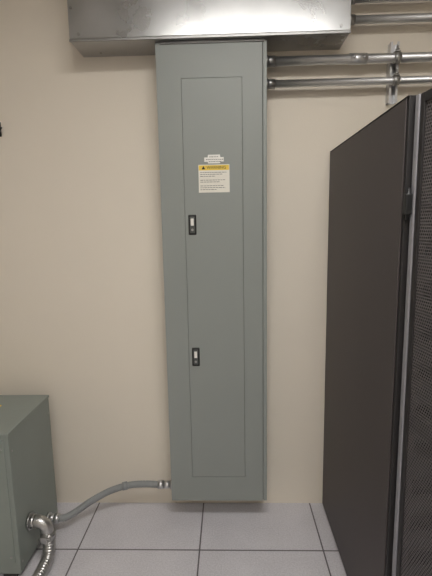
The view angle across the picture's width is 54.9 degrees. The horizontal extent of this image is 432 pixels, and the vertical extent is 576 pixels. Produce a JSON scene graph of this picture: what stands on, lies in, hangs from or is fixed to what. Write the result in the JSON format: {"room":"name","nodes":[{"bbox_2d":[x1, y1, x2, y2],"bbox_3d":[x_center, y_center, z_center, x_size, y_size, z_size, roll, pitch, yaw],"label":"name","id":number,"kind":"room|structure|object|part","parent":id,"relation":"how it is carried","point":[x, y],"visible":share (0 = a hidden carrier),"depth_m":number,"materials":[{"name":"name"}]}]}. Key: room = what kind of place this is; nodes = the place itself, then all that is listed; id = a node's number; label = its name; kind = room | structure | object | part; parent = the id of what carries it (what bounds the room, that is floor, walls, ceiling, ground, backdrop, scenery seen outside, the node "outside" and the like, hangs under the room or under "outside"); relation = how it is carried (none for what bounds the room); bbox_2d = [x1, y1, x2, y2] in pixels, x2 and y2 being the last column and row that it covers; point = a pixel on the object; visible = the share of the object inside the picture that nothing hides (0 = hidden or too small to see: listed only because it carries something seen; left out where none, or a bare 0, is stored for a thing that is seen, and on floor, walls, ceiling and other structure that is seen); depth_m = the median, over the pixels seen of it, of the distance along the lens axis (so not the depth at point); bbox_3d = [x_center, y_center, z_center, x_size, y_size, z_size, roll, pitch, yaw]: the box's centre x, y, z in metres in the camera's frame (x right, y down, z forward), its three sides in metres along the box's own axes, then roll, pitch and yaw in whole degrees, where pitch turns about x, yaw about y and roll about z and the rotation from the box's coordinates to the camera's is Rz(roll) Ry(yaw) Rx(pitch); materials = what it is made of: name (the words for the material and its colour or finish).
{"room":"electrical room","nodes":[
{"label":"electrical room","id":0,"kind":"room"},
{"bbox_2d":[0,502,346,575],"bbox_3d":[0.026,1.605,0.121,5.200,0.050,4.800,-1,9,2],"label":"floor","id":1,"kind":"structure","parent":0,"point":[104,539],"depth_m":2.10,"materials":[{"name":"tile"}]},
{"bbox_2d":[0,395,57,575],"bbox_3d":[-1.153,0.949,2.047,0.548,0.713,0.422,-1,9,2],"label":"transformer","id":2,"kind":"object","parent":1,"relation":"on","point":[27,475],"visible":0.99,"depth_m":1.94,"materials":[{"name":"metal"}]},
{"bbox_3d":[-1.159,0.604,1.996,0.548,0.014,0.420,-1,9,2],"label":"transformer lid","id":3,"kind":"part","parent":2,"relation":"part of","materials":[{"name":"metal"}]},
{"bbox_2d":[26,512,55,575],"bbox_3d":[-0.821,1.202,1.869,0.116,0.255,0.294,-1,9,2],"label":"conduit","id":4,"kind":"object","parent":2,"relation":"attached to","point":[47,534],"visible":1,"depth_m":1.94,"materials":[{"name":"metal"}]},
{"bbox_2d":[322,88,431,575],"bbox_3d":[0.863,0.383,1.469,0.601,1.932,1.499,-1,9,2],"label":"tall cabinet","id":5,"kind":"object","parent":1,"relation":"on","point":[377,495],"visible":1,"depth_m":1.43,"materials":[{"name":"black metal"}]},
{"bbox_3d":[0.854,-0.614,1.614,0.600,0.004,0.913,-1,9,2],"label":"panel","id":6,"kind":"part","parent":5,"relation":"part of","materials":[{"name":"black metal"}]},
{"bbox_3d":[0.636,0.443,1.011,0.028,1.898,0.567,-2,9,-8],"label":"door frame","id":7,"kind":"part","parent":5,"relation":"part of","materials":[{"name":"metal"}]},
{"bbox_3d":[0.626,0.435,1.019,0.001,1.832,0.509,-2,9,-8],"label":"door","id":8,"kind":"part","parent":5,"relation":"part of","materials":[{"name":"black metal"}]},
{"bbox_3d":[0.885,0.266,2.205,0.540,1.882,0.006,-1,9,2],"label":"panel","id":9,"kind":"part","parent":5,"relation":"part of","materials":[{"name":"black metal"}]},
{"bbox_2d":[0,0,431,502],"bbox_3d":[0.065,-0.255,2.216,5.200,3.000,0.100,-1,9,2],"label":"wall","id":10,"kind":"structure","parent":0,"point":[83,327],"depth_m":2.18,"materials":[{"name":"beige paint"}]},
{"bbox_2d":[67,0,350,56],"bbox_3d":[-0.033,-1.294,1.917,1.256,0.337,0.183,-1,9,2],"label":"trough","id":11,"kind":"object","parent":10,"relation":"attached to","point":[97,28],"visible":0.99,"depth_m":1.85,"materials":[{"name":"metal"}]},
{"bbox_2d":[351,13,431,25],"bbox_3d":[1.610,-1.258,1.901,2.026,0.052,0.052,-1,9,2],"label":"conduit","id":12,"kind":"object","parent":11,"relation":"attached to","point":[410,17],"visible":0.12,"depth_m":1.91,"materials":[{"name":"metal"}]},
{"bbox_2d":[351,0,431,4],"bbox_3d":[1.608,-1.347,1.888,2.026,0.052,0.052,-1,9,2],"label":"conduit","id":13,"kind":"object","parent":11,"relation":"attached to","point":[353,2],"visible":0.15,"depth_m":1.91,"materials":[{"name":"metal"}]},
{"bbox_2d":[155,38,266,500],"bbox_3d":[-0.001,-0.002,2.123,0.508,2.285,0.160,-1,9,2],"label":"electrical panelboard","id":14,"kind":"object","parent":10,"relation":"attached to","point":[212,94],"visible":1,"depth_m":2.03,"materials":[{"name":"grey metal"}]},
{"bbox_2d":[47,480,171,523],"bbox_3d":[-0.557,1.136,2.251,0.673,0.133,0.117,-3,9,-14],"label":"conduit","id":15,"kind":"object","parent":14,"relation":"attached to","point":[56,518],"visible":0.99,"depth_m":2.27,"materials":[{"name":"metal"}]},
{"bbox_3d":[-0.003,0.017,2.061,0.278,1.986,0.011,-1,9,2],"label":"door","id":16,"kind":"part","parent":14,"relation":"part of","materials":[{"name":"grey metal"}]},
{"bbox_3d":[-0.009,-0.608,1.961,0.092,0.040,0.001,-1,9,2],"label":"identification plate","id":17,"kind":"part","parent":14,"relation":"part of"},
{"bbox_3d":[0.242,0.005,2.058,0.018,2.282,0.018,-1,9,2],"label":"trim","id":18,"kind":"part","parent":14,"relation":"part of","materials":[{"name":"grey metal"}]},
{"bbox_2d":[385,41,401,104],"bbox_3d":[0.848,-1.028,1.979,0.040,0.270,0.090,-1,9,2],"label":"support","id":19,"kind":"object","parent":10,"relation":"attached to","point":[392,68],"visible":0.98,"depth_m":1.99,"materials":[{"name":"metal"}]},
{"bbox_2d":[267,52,431,68],"bbox_3d":[1.430,-1.087,1.931,2.392,0.058,0.062,-1,9,2],"label":"conduit","id":20,"kind":"object","parent":19,"relation":"attached to","point":[351,58],"visible":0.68,"depth_m":1.94,"materials":[{"name":"metal"}]},
{"bbox_2d":[267,75,431,89],"bbox_3d":[1.432,-0.988,1.948,2.392,0.050,0.050,-1,9,2],"label":"conduit","id":21,"kind":"object","parent":19,"relation":"attached to","point":[271,83],"visible":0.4,"depth_m":1.96,"materials":[{"name":"metal"}]}
]}

